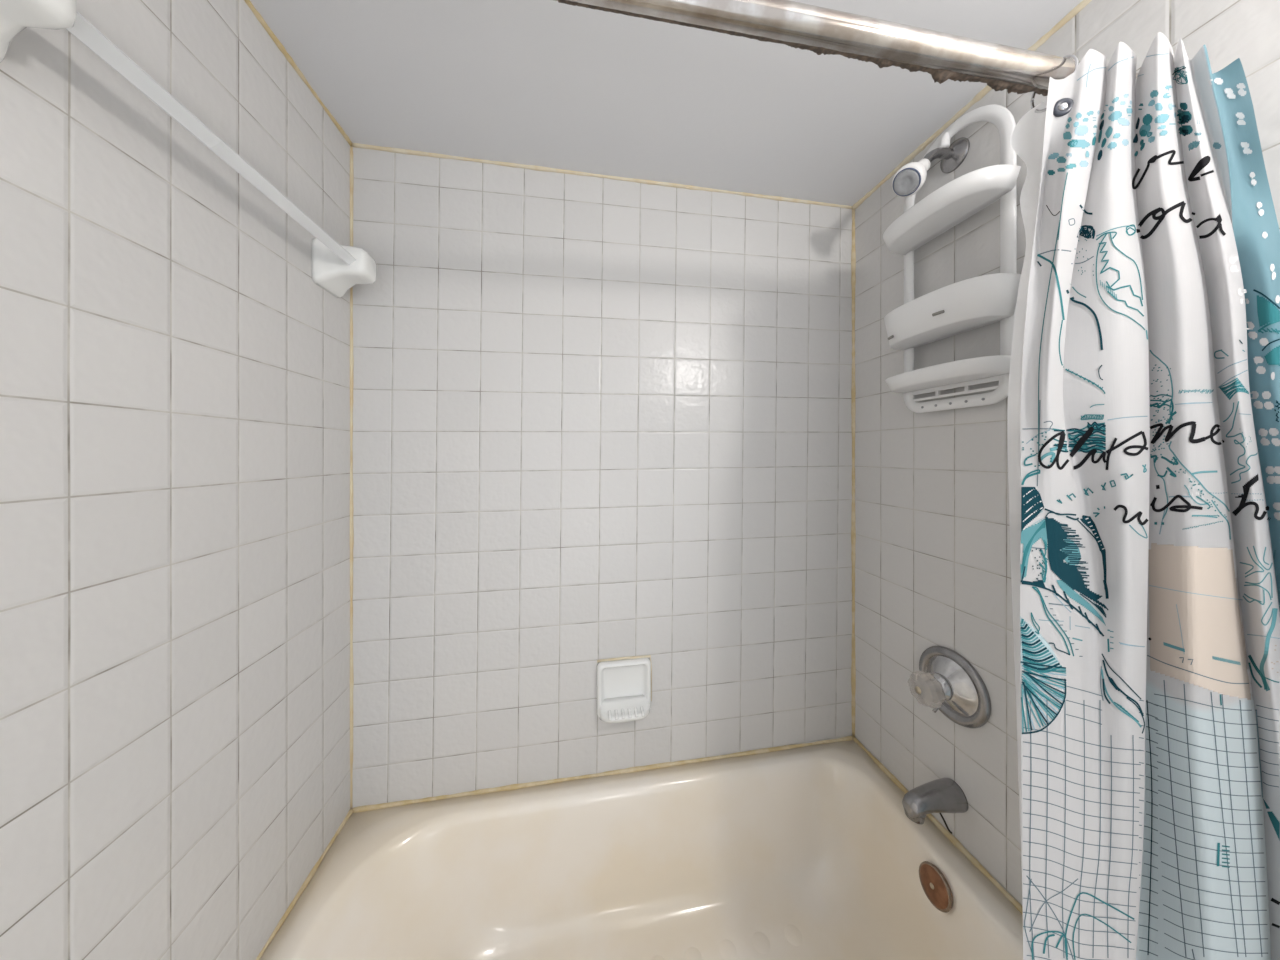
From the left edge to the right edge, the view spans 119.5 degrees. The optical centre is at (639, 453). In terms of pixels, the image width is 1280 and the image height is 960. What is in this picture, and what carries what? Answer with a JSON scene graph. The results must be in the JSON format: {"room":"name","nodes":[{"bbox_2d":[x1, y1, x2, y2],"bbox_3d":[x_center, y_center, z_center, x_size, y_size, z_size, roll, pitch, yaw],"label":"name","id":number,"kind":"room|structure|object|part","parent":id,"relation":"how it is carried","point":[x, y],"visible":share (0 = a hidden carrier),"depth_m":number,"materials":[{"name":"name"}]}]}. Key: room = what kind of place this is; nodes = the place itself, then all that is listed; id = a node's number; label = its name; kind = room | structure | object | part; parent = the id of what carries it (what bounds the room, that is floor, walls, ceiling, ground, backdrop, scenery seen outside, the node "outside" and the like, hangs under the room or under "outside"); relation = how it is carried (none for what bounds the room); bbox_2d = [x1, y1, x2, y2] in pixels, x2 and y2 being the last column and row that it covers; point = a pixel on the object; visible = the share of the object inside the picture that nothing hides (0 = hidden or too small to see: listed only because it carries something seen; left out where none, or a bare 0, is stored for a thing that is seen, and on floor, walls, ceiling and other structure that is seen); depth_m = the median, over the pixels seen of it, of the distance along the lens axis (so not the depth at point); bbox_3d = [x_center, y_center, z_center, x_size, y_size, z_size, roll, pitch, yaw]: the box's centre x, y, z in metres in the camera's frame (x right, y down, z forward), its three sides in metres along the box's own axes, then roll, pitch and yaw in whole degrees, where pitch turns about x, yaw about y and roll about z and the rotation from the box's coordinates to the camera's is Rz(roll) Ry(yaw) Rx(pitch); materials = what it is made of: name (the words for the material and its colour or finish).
{"room":"bathroom","nodes":[
{"label":"bathroom","id":0,"kind":"room"},
{"bbox_2d":[0,0,349,959],"bbox_3d":[-0.732,0.262,0.544,0.100,2.142,0.860,0,0,-10],"label":"wall","id":1,"kind":"structure","parent":0,"point":[175,367],"depth_m":0.53,"materials":[{"name":"tile"}]},
{"bbox_2d":[0,0,376,297],"bbox_3d":[-0.643,-0.434,0.611,0.098,0.104,0.662,0,0,-10],"label":"towel bar","id":2,"kind":"object","parent":1,"relation":"attached to","point":[336,268],"visible":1,"depth_m":0.49,"materials":[{"name":"white ceramic"}]},
{"bbox_3d":[-0.595,-0.433,0.334,0.098,0.102,0.100,0,0,-10],"label":"post","id":3,"kind":"part","parent":2,"relation":"part of","materials":[{"name":"white ceramic"}]},
{"bbox_3d":[-0.691,-0.435,0.888,0.098,0.102,0.100,0,0,-10],"label":"post","id":4,"kind":"part","parent":2,"relation":"part of","materials":[{"name":"white ceramic"}]},
{"bbox_2d":[244,0,351,145],"bbox_3d":[-0.681,-0.808,0.551,0.015,0.015,0.856,0,0,-10],"label":"trim","id":5,"kind":"structure","parent":1,"relation":"attached to","point":[258,16],"depth_m":0.76,"materials":[{"name":"beige"}]},
{"bbox_2d":[256,809,352,959],"bbox_3d":[-0.690,0.931,0.600,0.015,0.015,0.757,0,0,-10],"label":"trim","id":6,"kind":"structure","parent":1,"relation":"attached to","point":[314,869],"depth_m":0.80,"materials":[{"name":"beige"}]},
{"bbox_2d":[553,0,1137,95],"bbox_3d":[0.088,-0.514,0.431,1.478,0.062,0.040,0,0,-10],"label":"curtain rod","id":7,"kind":"object","parent":1,"relation":"attached to","point":[819,30],"visible":0.8,"depth_m":0.45,"materials":[{"name":"metal"}]},
{"bbox_2d":[1007,102,1046,868],"bbox_3d":[0.580,0.194,0.532,0.139,1.378,0.010,0,0,-12],"label":"curtain liner","id":8,"kind":"object","parent":7,"relation":"hanging from","point":[1027,139],"visible":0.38,"depth_m":0.52,"materials":[{"name":"white plastic"}]},
{"bbox_2d":[1030,54,1078,116],"bbox_3d":[0.563,-0.488,0.507,0.028,0.093,0.049,0,0,20],"label":"curtain ring","id":9,"kind":"object","parent":7,"relation":"hanging from","point":[1061,108],"visible":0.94,"depth_m":0.49,"materials":[{"name":"silver metal"}]},
{"bbox_2d":[1020,32,1279,959],"bbox_3d":[0.592,0.341,0.443,0.481,1.744,0.145,0,0,-10],"label":"shower curtain","id":10,"kind":"object","parent":7,"relation":"hanging from","point":[1150,552],"visible":1,"depth_m":0.47,"materials":[{"name":"fabric"}]},
{"bbox_2d":[351,147,851,808],"bbox_3d":[-0.035,0.212,1.151,1.678,2.242,0.100,0,0,-10],"label":"wall","id":11,"kind":"structure","parent":0,"point":[595,418],"depth_m":1.08,"materials":[{"name":"tile"}]},
{"bbox_2d":[350,146,353,808],"bbox_3d":[-0.754,0.059,0.975,0.012,1.728,0.012,0,0,27],"label":"trim","id":12,"kind":"structure","parent":11,"relation":"attached to","point":[351,147],"depth_m":0.97,"materials":[{"name":"beige"}]},
{"bbox_2d":[352,143,851,208],"bbox_3d":[-0.027,-0.808,1.100,1.472,0.015,0.015,0,0,-10],"label":"trim","id":13,"kind":"structure","parent":11,"relation":"attached to","point":[356,145],"depth_m":1.07,"materials":[{"name":"beige"}]},
{"bbox_2d":[352,736,853,812],"bbox_3d":[-0.027,0.931,1.100,1.472,0.016,0.016,0,0,-10],"label":"trim","id":14,"kind":"structure","parent":11,"relation":"attached to","point":[364,808],"depth_m":1.08,"materials":[{"name":"beige"}]},
{"bbox_2d":[597,655,651,722],"bbox_3d":[-0.040,0.678,1.067,0.163,0.164,0.069,0,0,-10],"label":"soap dish","id":15,"kind":"object","parent":11,"relation":"attached to","point":[624,684],"visible":1,"depth_m":1.09,"materials":[{"name":"white ceramic"}]},
{"bbox_2d":[851,209,855,736],"bbox_3d":[0.701,0.059,1.225,0.018,1.728,0.018,0,0,35],"label":"trim","id":16,"kind":"structure","parent":11,"relation":"attached to","point":[853,253],"depth_m":1.22,"materials":[{"name":"beige"}]},
{"bbox_2d":[250,0,1082,205],"bbox_3d":[0.142,-0.859,0.116,1.678,0.100,2.000,0,0,-10],"label":"ceiling","id":17,"kind":"structure","parent":0,"point":[544,83],"depth_m":0.83,"materials":[{"name":"paint"}]},
{"bbox_2d":[855,0,1279,905],"bbox_3d":[0.824,0.262,0.811,0.100,2.142,0.860,0,0,-10],"label":"wall","id":18,"kind":"structure","parent":0,"point":[933,560],"depth_m":0.90,"materials":[{"name":"tile"}]},
{"bbox_2d":[892,137,969,196],"bbox_3d":[0.676,-0.676,0.876,0.176,0.150,0.068,0,0,-15],"label":"shower fixture","id":19,"kind":"object","parent":18,"relation":"attached to","point":[908,180],"visible":1,"depth_m":0.87,"materials":[{"name":"silver metal"}]},
{"bbox_2d":[883,104,1020,412],"bbox_3d":[0.689,-0.442,0.873,0.117,0.672,0.280,0,0,-10],"label":"shower caddy","id":20,"kind":"object","parent":19,"relation":"hanging from","point":[959,307],"visible":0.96,"depth_m":0.81,"materials":[{"name":"white plastic"}]},
{"bbox_2d":[885,355,1010,392],"bbox_3d":[0.688,-0.180,0.873,0.095,0.032,0.280,0,0,-10],"label":"basket","id":21,"kind":"object","parent":20,"relation":"on","point":[964,373],"depth_m":0.82,"materials":[{"name":"white plastic"}]},
{"bbox_2d":[883,164,1020,254],"bbox_3d":[0.683,-0.554,0.872,0.105,0.039,0.280,0,0,-10],"label":"basket","id":22,"kind":"object","parent":20,"relation":"on","point":[961,198],"depth_m":0.82,"materials":[{"name":"white plastic"}]},
{"bbox_2d":[884,273,1020,349],"bbox_3d":[0.685,-0.319,0.873,0.100,0.080,0.280,0,0,-10],"label":"basket","id":23,"kind":"object","parent":20,"relation":"on","point":[959,307],"depth_m":0.80,"materials":[{"name":"white plastic"}]},
{"bbox_3d":[0.735,-0.152,0.881,0.004,0.030,0.218,0,0,-10],"label":"slotted rail","id":24,"kind":"part","parent":20,"relation":"part of","materials":[{"name":"white plastic"}]},
{"bbox_3d":[0.737,-0.300,0.881,0.003,0.043,0.232,0,0,-10],"label":"panel","id":25,"kind":"part","parent":20,"relation":"part of","materials":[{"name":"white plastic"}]},
{"bbox_3d":[0.737,-0.558,0.881,0.003,0.047,0.232,0,0,-10],"label":"panel","id":26,"kind":"part","parent":20,"relation":"part of","materials":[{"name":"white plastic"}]},
{"bbox_2d":[902,778,967,823],"bbox_3d":[0.692,0.822,0.887,0.133,0.070,0.064,0,0,-10],"label":"tub spout","id":27,"kind":"object","parent":18,"relation":"attached to","point":[943,795],"visible":1,"depth_m":0.87,"materials":[{"name":"silver metal"}]},
{"bbox_2d":[905,813,925,823],"bbox_3d":[0.648,0.841,0.879,0.043,0.031,0.043,0,0,-10],"label":"outlet","id":28,"kind":"object","parent":27,"relation":"attached to","point":[919,818],"depth_m":0.86,"materials":[{"name":"silver metal"}]},
{"bbox_2d":[853,737,1022,914],"bbox_3d":[0.765,0.914,0.850,0.021,0.055,0.757,0,0,-10],"label":"trim","id":29,"kind":"structure","parent":18,"relation":"attached to","point":[947,833],"depth_m":0.90,"materials":[{"name":"brown"}]},
{"bbox_2d":[908,646,990,727],"bbox_3d":[0.708,0.558,0.894,0.100,0.170,0.170,0,0,-10],"label":"shower valve","id":30,"kind":"object","parent":18,"relation":"attached to","point":[945,681],"visible":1,"depth_m":0.87,"materials":[{"name":"silver metal"}]},
{"bbox_3d":[0.682,0.560,0.890,0.043,0.077,0.077,0,0,-10],"label":"knob","id":31,"kind":"part","parent":30,"relation":"part of","materials":[{"name":"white plastic"}]},
{"bbox_3d":[0.713,0.558,0.895,0.030,0.058,0.058,0,0,-10],"label":"valve stem","id":32,"kind":"part","parent":30,"relation":"part of","materials":[{"name":"silver metal"}]},
{"bbox_2d":[852,0,1091,208],"bbox_3d":[0.774,-0.808,0.801,0.022,0.022,0.856,0,0,-10],"label":"trim","id":33,"kind":"structure","parent":18,"relation":"attached to","point":[1081,5],"depth_m":0.87,"materials":[{"name":"beige"}]},
{"bbox_3d":[0.142,1.383,0.116,1.678,0.100,2.000,0,0,-10],"label":"floor","id":34,"kind":"structure","parent":0,"visible":0},
{"bbox_2d":[260,740,1022,959],"bbox_3d":[0.038,1.133,0.725,1.475,0.400,0.760,0,0,-10],"label":"bathtub","id":35,"kind":"object","parent":34,"relation":"on","point":[812,852],"visible":1,"depth_m":0.97,"materials":[{"name":"ceramic"}]},
{"bbox_3d":[0.672,0.983,0.850,0.025,0.074,0.075,0,0,-10],"label":"overflow plate","id":36,"kind":"part","parent":35,"relation":"part of","materials":[{"name":"brown metal"}]}
]}

